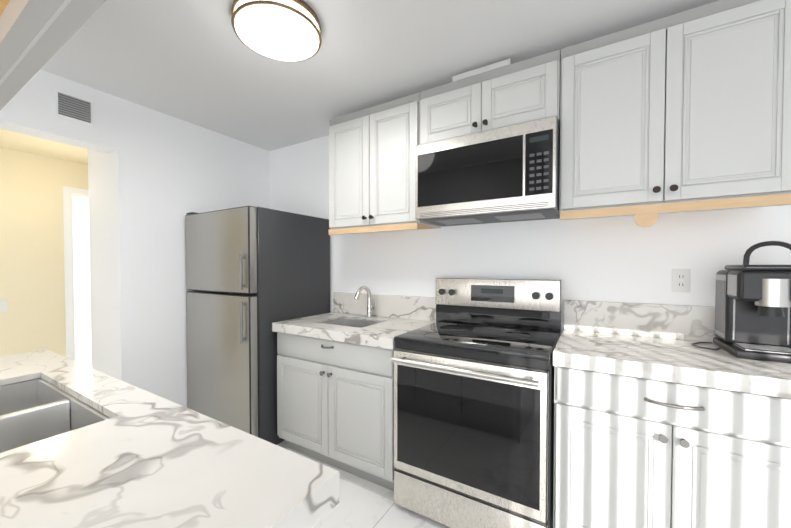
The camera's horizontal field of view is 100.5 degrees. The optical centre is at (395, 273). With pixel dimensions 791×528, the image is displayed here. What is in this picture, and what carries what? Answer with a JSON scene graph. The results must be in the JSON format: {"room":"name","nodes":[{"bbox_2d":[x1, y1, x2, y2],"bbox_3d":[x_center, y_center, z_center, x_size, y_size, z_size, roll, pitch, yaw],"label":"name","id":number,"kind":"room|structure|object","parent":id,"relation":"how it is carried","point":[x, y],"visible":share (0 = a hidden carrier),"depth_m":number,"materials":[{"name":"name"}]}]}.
{"room":"kitchen","nodes":[
{"label":"kitchen","id":0,"kind":"room"},
{"bbox_2d":[0,128,87,164],"bbox_3d":[-3.853,-1.071,2.549,3.500,0.100,4.350,1,1,31],"label":"ceiling","id":1,"kind":"structure","parent":0,"point":[33,144],"depth_m":2.67,"materials":[{"name":"beige paint"}]},
{"bbox_2d":[0,147,88,360],"bbox_3d":[-2.841,0.099,3.369,0.112,2.270,1.680,1,1,31],"label":"wall","id":2,"kind":"structure","parent":0,"point":[37,192],"depth_m":2.85,"materials":[{"name":"beige paint"}]},
{"bbox_2d":[0,298,7,311],"bbox_3d":[-3.207,0.262,2.670,0.007,0.110,0.070,1,1,31],"label":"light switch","id":3,"kind":"object","parent":2,"relation":"attached to","point":[3,305],"visible":1,"depth_m":2.68,"materials":[{"name":"white plastic"}]},
{"bbox_2d":[0,69,117,153],"bbox_3d":[-2.637,-0.977,1.031,0.150,0.350,2.800,1,1,31],"label":"header beam","id":4,"kind":"structure","parent":0,"point":[28,108],"depth_m":1.96,"materials":[{"name":"white paint"}]},
{"bbox_2d":[55,90,92,125],"bbox_3d":[-1.954,-1.005,2.003,0.014,0.150,0.170,1,1,31],"label":"air vent register","id":5,"kind":"object","parent":4,"relation":"attached to","point":[72,107],"visible":1,"depth_m":2.00,"materials":[{"name":"white metal"}]},
{"bbox_2d":[72,196,91,367],"bbox_3d":[-3.417,0.088,3.926,0.050,2.270,1.320,1,1,31],"label":"wall beyond the room","id":6,"kind":"structure","parent":0,"point":[81,255],"depth_m":3.70,"materials":[{"name":"white paint"}]},
{"bbox_2d":[88,97,269,407],"bbox_3d":[-1.742,0.028,2.916,0.540,2.430,1.320,1,1,31],"label":"wall","id":7,"kind":"structure","parent":0,"point":[155,178],"depth_m":2.40,"materials":[{"name":"white paint"}]},
{"bbox_2d":[277,440,449,527],"bbox_3d":[-1.175,1.310,0.982,9.750,0.060,4.350,1,1,31],"label":"floor","id":8,"kind":"structure","parent":0,"point":[363,503],"depth_m":1.75,"materials":[{"name":"tile"}]},
{"bbox_2d":[185,206,329,444],"bbox_3d":[-1.098,0.389,2.660,0.785,1.714,0.806,1,1,31],"label":"fridge","id":9,"kind":"object","parent":8,"relation":"on","point":[253,273],"visible":0.69,"depth_m":2.32,"materials":[{"name":"silver metal"}]},
{"bbox_2d":[277,321,380,485],"bbox_3d":[-0.261,0.816,2.305,0.963,0.876,0.620,1,1,31],"label":"base cabinet","id":10,"kind":"object","parent":8,"relation":"on","point":[329,391],"depth_m":2.03,"materials":[{"name":"grey wood"}]},
{"bbox_2d":[381,348,394,490],"bbox_3d":[0.487,0.825,1.855,0.906,0.876,0.620,1,1,31],"label":"base cabinet","id":11,"kind":"object","parent":8,"relation":"on","point":[387,469],"depth_m":1.82,"materials":[{"name":"grey wood"}]},
{"bbox_2d":[391,278,561,527],"bbox_3d":[0.453,0.651,1.795,0.754,1.224,0.697,1,1,31],"label":"range","id":12,"kind":"object","parent":8,"relation":"on","point":[473,426],"visible":1,"depth_m":1.58,"materials":[{"name":"silver metal"}]},
{"bbox_2d":[553,366,790,527],"bbox_3d":[1.190,0.833,1.432,0.860,0.876,0.620,1,1,31],"label":"base cabinet","id":13,"kind":"object","parent":8,"relation":"on","point":[632,452],"depth_m":1.23,"materials":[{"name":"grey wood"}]},
{"bbox_2d":[272,292,790,398],"bbox_3d":[0.779,0.285,1.658,3.418,0.254,0.640,1,1,31],"label":"countertop","id":14,"kind":"structure","parent":13,"relation":"on","point":[648,341],"depth_m":1.62,"materials":[{"name":"stone"}]},
{"bbox_2d":[325,318,380,327],"bbox_3d":[-0.310,0.457,2.336,0.428,0.190,0.348,1,1,31],"label":"bar sink","id":15,"kind":"object","parent":14,"relation":"in","point":[353,323],"visible":0.02,"depth_m":2.50,"materials":[{"name":"silver metal"}]},
{"bbox_2d":[354,286,374,316],"bbox_3d":[-0.223,0.214,2.461,0.096,0.244,0.210,1,1,31],"label":"bar faucet","id":16,"kind":"object","parent":14,"relation":"on","point":[370,307],"visible":1,"depth_m":2.51,"materials":[{"name":"silver metal"}]},
{"bbox_2d":[692,342,720,349],"bbox_3d":[1.405,0.327,1.494,0.090,0.007,0.166,1,1,31],"label":"cord","id":17,"kind":"object","parent":14,"relation":"on","point":[705,347],"visible":0.94,"depth_m":1.46,"materials":[{"name":"black plastic"}]},
{"bbox_2d":[713,241,790,362],"bbox_3d":[1.503,0.103,1.357,0.210,0.460,0.316,1,1,31],"label":"coffee maker","id":18,"kind":"object","parent":14,"relation":"on","point":[752,312],"visible":1,"depth_m":1.31,"materials":[{"name":"black plastic"}]},
{"bbox_3d":[-1.065,0.858,0.769,1.711,0.852,0.714,1,1,31],"label":"cabinet","id":19,"kind":"object","parent":8,"relation":"on","visible":0},
{"bbox_2d":[0,350,338,527],"bbox_3d":[-1.065,0.400,0.741,1.770,0.060,0.780,1,1,31],"label":"countertop","id":20,"kind":"structure","parent":19,"relation":"on","point":[140,458],"depth_m":0.62,"materials":[{"name":"stone"}]},
{"bbox_2d":[0,378,109,452],"bbox_3d":[-1.110,0.495,0.852,0.688,0.210,0.418,1,1,31],"label":"sink","id":21,"kind":"object","parent":20,"relation":"in","point":[35,410],"visible":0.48,"depth_m":0.98,"materials":[{"name":"silver metal"}]},
{"bbox_2d":[41,0,718,150],"bbox_3d":[0.324,-1.183,0.032,6.250,0.100,4.350,1,1,31],"label":"ceiling","id":22,"kind":"structure","parent":0,"point":[198,63],"depth_m":1.74,"materials":[{"name":"white paint"}]},
{"bbox_2d":[0,0,105,109],"bbox_3d":[-1.115,-0.673,0.628,1.780,0.782,0.330,1,1,31],"label":"upper cabinet","id":23,"kind":"object","parent":22,"relation":"hanging from","point":[36,36],"depth_m":0.38,"materials":[{"name":"white painted wood"},{"name":"raw maple"}]},
{"bbox_2d":[231,0,321,61],"bbox_3d":[-0.540,-1.117,1.517,0.389,0.086,0.389,1,1,31],"label":"ceiling light","id":24,"kind":"object","parent":22,"relation":"attached to","point":[285,30],"visible":1,"depth_m":1.45,"materials":[{"name":"white glass"}]},
{"bbox_2d":[270,135,790,334],"bbox_3d":[1.412,0.050,1.718,6.100,2.430,0.120,1,1,31],"label":"wall","id":25,"kind":"structure","parent":0,"point":[626,259],"depth_m":1.93,"materials":[{"name":"white paint"}]},
{"bbox_2d":[328,92,440,233],"bbox_3d":[-0.085,-0.713,2.329,0.730,0.792,0.350,1,1,31],"label":"upper cabinet","id":26,"kind":"object","parent":25,"relation":"attached to","point":[372,150],"depth_m":2.16,"materials":[{"name":"grey wood"}]},
{"bbox_2d":[420,51,555,143],"bbox_3d":[0.558,-0.948,1.938,0.761,0.374,0.348,1,1,31],"label":"upper cabinet","id":27,"kind":"object","parent":25,"relation":"attached to","point":[503,93],"depth_m":1.77,"materials":[{"name":"grey wood"}]},
{"bbox_2d":[416,115,559,225],"bbox_3d":[0.542,-0.535,1.921,0.753,0.441,0.403,1,1,31],"label":"microwave","id":28,"kind":"object","parent":27,"relation":"attached to","point":[510,173],"visible":1,"depth_m":1.73,"materials":[{"name":"grey metal"}]},
{"bbox_2d":[556,0,790,219],"bbox_3d":[1.230,-0.698,1.537,0.801,0.792,0.350,1,1,31],"label":"upper cabinet","id":29,"kind":"object","parent":25,"relation":"attached to","point":[687,111],"depth_m":1.36,"materials":[{"name":"grey wood"}]},
{"bbox_2d":[672,269,689,291],"bbox_3d":[1.421,0.037,1.636,0.070,0.114,0.008,1,1,31],"label":"wall outlet","id":30,"kind":"object","parent":25,"relation":"attached to","point":[680,280],"visible":1,"depth_m":1.63,"materials":[{"name":"white plastic"}]}
]}

